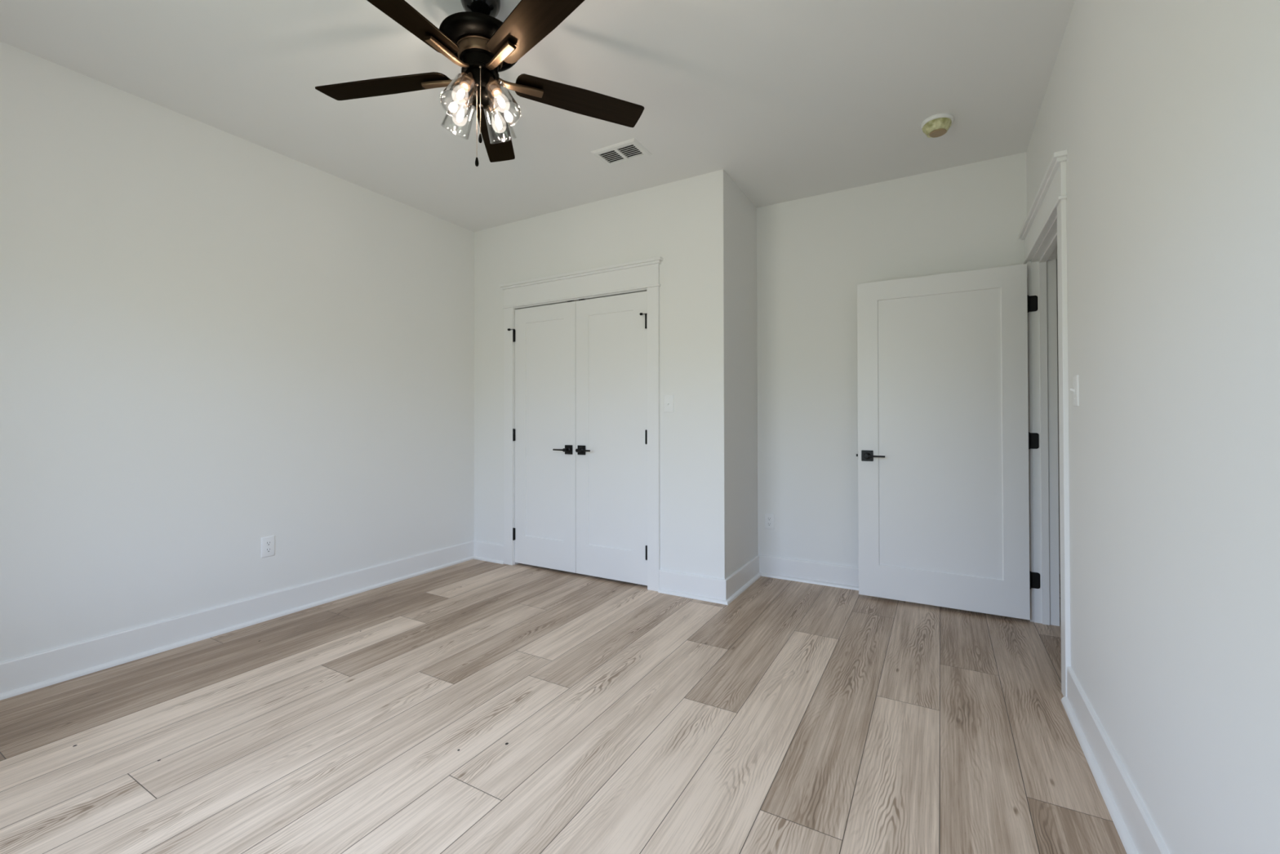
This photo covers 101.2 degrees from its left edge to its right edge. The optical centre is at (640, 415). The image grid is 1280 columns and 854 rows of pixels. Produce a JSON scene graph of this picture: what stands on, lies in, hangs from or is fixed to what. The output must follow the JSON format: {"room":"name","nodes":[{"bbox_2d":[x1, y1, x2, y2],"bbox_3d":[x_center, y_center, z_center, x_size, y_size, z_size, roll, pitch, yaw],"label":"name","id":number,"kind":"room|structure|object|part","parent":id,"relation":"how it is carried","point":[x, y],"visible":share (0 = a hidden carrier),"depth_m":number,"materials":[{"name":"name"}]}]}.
{"room":"empty bedroom","nodes":[
{"label":"empty bedroom","id":0,"kind":"room"},
{"bbox_2d":[0,41,474,662],"bbox_3d":[-2.140,-0.188,3.238,0.115,2.740,4.418,0,-1,30],"label":"wall","id":1,"kind":"structure","parent":0,"point":[215,342],"depth_m":2.77,"materials":[{"name":"white paint"}]},
{"bbox_2d":[0,540,474,700],"bbox_3d":[-2.247,1.106,2.887,0.033,0.146,3.490,0,-1,30],"label":"baseboard","id":2,"kind":"structure","parent":1,"relation":"attached to","point":[20,675],"depth_m":2.76,"materials":[{"name":"white paint"}]},
{"bbox_2d":[261,535,275,557],"bbox_3d":[-2.165,0.762,3.058,0.008,0.117,0.071,0,-1,30],"label":"power outlet","id":3,"kind":"object","parent":1,"relation":"attached to","point":[268,543],"visible":1,"depth_m":3.06,"materials":[{"name":"white plastic"}]},
{"bbox_2d":[265,547,271,552],"bbox_3d":[-2.163,0.782,3.057,0.002,0.027,0.033,0,-1,30],"label":"receptacle","id":4,"kind":"object","parent":3,"relation":"attached to","point":[267,549],"depth_m":3.06,"materials":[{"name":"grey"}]},
{"bbox_2d":[265,540,271,546],"bbox_3d":[-2.163,0.743,3.057,0.002,0.027,0.033,0,-1,30],"label":"receptacle","id":5,"kind":"object","parent":3,"relation":"attached to","point":[268,543],"depth_m":3.06,"materials":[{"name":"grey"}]},
{"bbox_2d":[0,0,1075,231],"bbox_3d":[0.533,-1.629,2.579,5.430,0.120,5.905,0,-1,30],"label":"ceiling","id":6,"kind":"structure","parent":0,"point":[793,100],"depth_m":2.49,"materials":[{"name":"white paint"}]},
{"bbox_2d":[315,0,644,166],"bbox_3d":[-0.616,-1.240,1.929,1.287,0.666,1.236,0,-1,30],"label":"ceiling fan","id":7,"kind":"object","parent":6,"relation":"hanging from","point":[484,46],"visible":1,"depth_m":1.92,"materials":[{"name":"black"}]},
{"bbox_3d":[-0.988,-1.278,2.041,0.531,0.006,0.127,0,10,10],"label":"blade","id":8,"kind":"part","parent":7,"relation":"part of","materials":[{"name":"brown wood"}]},
{"bbox_3d":[-0.788,-1.282,1.621,0.127,0.006,0.531,12,5,28],"label":"blade","id":9,"kind":"part","parent":7,"relation":"part of","materials":[{"name":"brown wood"}]},
{"bbox_3d":[-0.743,-1.267,1.998,0.178,0.023,0.033,0,10,10],"label":"blade arm","id":10,"kind":"part","parent":7,"relation":"part of","materials":[{"name":"brown metal"}]},
{"bbox_3d":[-0.671,-1.268,1.841,0.033,0.023,0.178,12,5,28],"label":"blade arm","id":11,"kind":"part","parent":7,"relation":"part of","materials":[{"name":"brown metal"}]},
{"bbox_3d":[-0.687,-1.150,2.010,0.107,0.136,0.107,30,12,23],"label":"lamp shade","id":12,"kind":"part","parent":7,"relation":"part of","materials":[{"name":"clear glass"}]},
{"bbox_3d":[-0.641,-1.152,1.880,0.107,0.136,0.107,0,-29,26],"label":"lamp shade","id":13,"kind":"part","parent":7,"relation":"part of","materials":[{"name":"clear glass"}]},
{"bbox_3d":[-0.596,-1.075,1.916,0.009,0.275,0.010,0,-1,30],"label":"pull chain","id":14,"kind":"part","parent":7,"relation":"part of","materials":[{"name":"gold metal"}]},
{"bbox_3d":[-0.596,-0.924,1.915,0.013,0.034,0.013,0,-1,3],"label":"pull knob","id":15,"kind":"part","parent":7,"relation":"part of","materials":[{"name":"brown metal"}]},
{"bbox_3d":[-0.581,-1.146,1.910,0.009,0.253,0.010,0,-1,30],"label":"pull chain","id":16,"kind":"part","parent":7,"relation":"part of","materials":[{"name":"gold metal"}]},
{"bbox_3d":[-0.581,-1.007,1.908,0.013,0.034,0.013,0,-1,3],"label":"pull knob","id":17,"kind":"part","parent":7,"relation":"part of","materials":[{"name":"brown metal"}]},
{"bbox_3d":[-0.616,-1.266,2.115,0.033,0.023,0.178,-11,1,-8],"label":"blade arm","id":18,"kind":"part","parent":7,"relation":"part of","materials":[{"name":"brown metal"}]},
{"bbox_3d":[-0.651,-1.276,2.361,0.127,0.006,0.531,-11,1,-8],"label":"blade","id":19,"kind":"part","parent":7,"relation":"part of","materials":[{"name":"brown wood"}]},
{"bbox_3d":[-0.557,-1.150,2.056,0.107,0.136,0.107,0,27,26],"label":"lamp shade","id":20,"kind":"part","parent":7,"relation":"part of","materials":[{"name":"clear glass"}]},
{"bbox_3d":[-0.500,-1.268,1.861,0.033,0.023,0.178,15,-11,-42],"label":"blade arm","id":21,"kind":"part","parent":7,"relation":"part of","materials":[{"name":"brown metal"}]},
{"bbox_3d":[-0.511,-1.151,1.926,0.107,0.136,0.107,-31,-13,22],"label":"lamp shade","id":22,"kind":"part","parent":7,"relation":"part of","materials":[{"name":"clear glass"}]},
{"bbox_3d":[-0.466,-1.267,2.030,0.178,0.023,0.033,0,-12,-26],"label":"blade arm","id":23,"kind":"part","parent":7,"relation":"part of","materials":[{"name":"brown metal"}]},
{"bbox_3d":[-0.327,-1.283,1.683,0.127,0.006,0.531,15,-11,-42],"label":"blade","id":24,"kind":"part","parent":7,"relation":"part of","materials":[{"name":"brown wood"}]},
{"bbox_3d":[-0.242,-1.279,2.140,0.531,0.006,0.127,0,-12,-26],"label":"blade","id":25,"kind":"part","parent":7,"relation":"part of","materials":[{"name":"brown wood"}]},
{"bbox_2d":[591,137,651,166],"bbox_3d":[-0.112,-1.558,3.126,0.300,0.010,0.207,0,-1,30],"label":"ceiling vent","id":26,"kind":"object","parent":6,"relation":"in","point":[631,149],"visible":1,"depth_m":3.11,"materials":[{"name":"white metal"}]},
{"bbox_2d":[920,113,953,137],"bbox_3d":[1.582,-1.534,2.801,0.152,0.072,0.152,0,-1,30],"label":"smoke detector","id":27,"kind":"object","parent":6,"relation":"attached to","point":[935,126],"visible":1,"depth_m":2.76,"materials":[{"name":"white plastic"}]},
{"bbox_2d":[0,559,1126,853],"bbox_3d":[0.577,1.220,2.569,5.350,0.100,5.840,0,-1,30],"label":"floor","id":28,"kind":"structure","parent":0,"point":[473,706],"depth_m":1.90,"materials":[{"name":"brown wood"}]},
{"bbox_2d":[474,169,758,579],"bbox_3d":[-0.262,-0.183,4.175,2.219,2.740,0.698,0,-1,30],"label":"wall","id":29,"kind":"structure","parent":0,"point":[703,228],"depth_m":3.53,"materials":[{"name":"white paint"}]},
{"bbox_2d":[473,540,504,564],"bbox_3d":[-1.248,1.117,4.307,0.358,0.146,0.033,0,-1,30],"label":"baseboard","id":30,"kind":"structure","parent":29,"relation":"attached to","point":[483,551],"depth_m":4.30,"materials":[{"name":"white paint"}]},
{"bbox_3d":[-1.246,1.179,4.297,0.344,0.021,0.019,0,-1,30],"label":"shoe moulding","id":31,"kind":"part","parent":30,"relation":"part of","materials":[{"name":"white paint"}]},
{"bbox_2d":[507,300,576,573],"bbox_3d":[-0.769,0.155,4.045,0.647,2.024,0.098,0,-1,30],"label":"door","id":32,"kind":"structure","parent":29,"relation":"in","point":[544,531],"depth_m":4.05,"materials":[{"name":"white paint"}]},
{"bbox_2d":[499,256,662,591],"bbox_3d":[-0.460,0.064,3.925,1.456,2.242,0.159,0,-1,30],"label":"door frame","id":33,"kind":"structure","parent":29,"relation":"attached to","point":[642,275],"depth_m":3.77,"materials":[{"name":"white paint"}]},
{"bbox_3d":[-1.052,0.163,4.211,0.090,2.052,0.018,0,-1,30],"label":"casing","id":34,"kind":"part","parent":33,"relation":"part of","materials":[{"name":"white paint"}]},
{"bbox_3d":[0.089,0.154,3.559,0.090,2.052,0.018,0,-1,30],"label":"casing","id":35,"kind":"part","parent":33,"relation":"part of","materials":[{"name":"white paint"}]},
{"bbox_2d":[575,291,647,585],"bbox_3d":[-0.217,0.151,3.729,0.618,2.024,0.098,0,-1,30],"label":"door","id":36,"kind":"structure","parent":29,"relation":"in","point":[611,370],"depth_m":3.74,"materials":[{"name":"white paint"}]},
{"bbox_3d":[-0.412,0.253,3.794,0.114,0.015,0.016,0,-1,30],"label":"lever","id":37,"kind":"part","parent":36,"relation":"part of","materials":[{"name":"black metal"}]},
{"bbox_2d":[663,395,673,412],"bbox_3d":[0.186,-0.080,3.504,0.071,0.117,0.022,0,-1,30],"label":"light switch","id":38,"kind":"object","parent":29,"relation":"attached to","point":[668,399],"visible":1,"depth_m":3.51,"materials":[{"name":"white plastic"}]},
{"bbox_2d":[657,554,858,604],"bbox_3d":[1.210,1.103,3.305,2.098,0.146,0.731,0,-1,30],"label":"baseboard","id":39,"kind":"structure","parent":29,"relation":"attached to","point":[722,591],"depth_m":3.58,"materials":[{"name":"white paint"}]},
{"bbox_3d":[1.201,1.165,3.301,2.084,0.021,0.717,0,-1,30],"label":"shoe moulding","id":40,"kind":"part","parent":39,"relation":"part of","materials":[{"name":"white paint"}]},
{"bbox_2d":[756,151,1026,567],"bbox_3d":[0.702,-0.186,4.092,3.975,2.740,0.115,0,-1,30],"label":"wall","id":41,"kind":"structure","parent":0,"point":[813,253],"depth_m":3.66,"materials":[{"name":"white paint"}]},
{"bbox_2d":[764,512,774,529],"bbox_3d":[0.951,0.780,3.871,0.071,0.117,0.008,0,-1,30],"label":"power outlet","id":42,"kind":"object","parent":41,"relation":"attached to","point":[769,517],"visible":1,"depth_m":3.87,"materials":[{"name":"white plastic"}]},
{"bbox_2d":[1026,0,1279,853],"bbox_3d":[2.162,-0.213,1.406,1.455,2.740,5.505,0,-1,30],"label":"wall","id":43,"kind":"structure","parent":0,"point":[1166,113],"depth_m":1.16,"materials":[{"name":"white paint"}]},
{"bbox_2d":[856,263,1039,619],"bbox_3d":[1.825,0.148,3.188,0.960,2.008,0.161,0,-1,30],"label":"door","id":44,"kind":"structure","parent":43,"relation":"in","point":[944,439],"depth_m":3.16,"materials":[{"name":"white paint"}]},
{"bbox_3d":[1.476,0.256,3.303,0.114,0.015,0.016,0,-1,30],"label":"lever","id":45,"kind":"part","parent":44,"relation":"part of","materials":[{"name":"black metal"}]},
{"bbox_2d":[1018,150,1071,696],"bbox_3d":[2.042,0.047,2.588,0.159,2.242,1.121,0,-1,30],"label":"door frame","id":46,"kind":"structure","parent":43,"relation":"attached to","point":[1043,231],"depth_m":2.94,"materials":[{"name":"white paint"}]},
{"bbox_3d":[2.247,0.145,3.034,0.018,2.052,0.090,0,-1,30],"label":"casing","id":47,"kind":"part","parent":46,"relation":"part of","materials":[{"name":"white paint"}]},
{"bbox_3d":[1.761,0.139,2.184,0.018,2.052,0.090,0,-1,30],"label":"casing","id":48,"kind":"part","parent":46,"relation":"part of","materials":[{"name":"white paint"}]},
{"bbox_2d":[1069,374,1079,406],"bbox_3d":[1.663,-0.095,2.018,0.022,0.117,0.071,0,-1,30],"label":"light switch","id":49,"kind":"object","parent":43,"relation":"attached to","point":[1075,379],"visible":1,"depth_m":2.00,"materials":[{"name":"white plastic"}]},
{"bbox_3d":[1.669,-0.095,2.015,0.006,0.117,0.071,0,-1,30],"label":"plate","id":50,"kind":"part","parent":49,"relation":"part of","materials":[{"name":"white plastic"}]},
{"bbox_2d":[1061,666,1169,853],"bbox_3d":[0.972,1.081,0.807,0.033,0.146,3.071,0,-1,30],"label":"baseboard","id":51,"kind":"structure","parent":43,"relation":"attached to","point":[1138,833],"depth_m":1.57,"materials":[{"name":"white paint"}]},
{"bbox_3d":[0.970,1.143,0.816,0.019,0.021,3.057,0,-1,30],"label":"shoe moulding","id":52,"kind":"part","parent":51,"relation":"part of","materials":[{"name":"white paint"}]}
]}

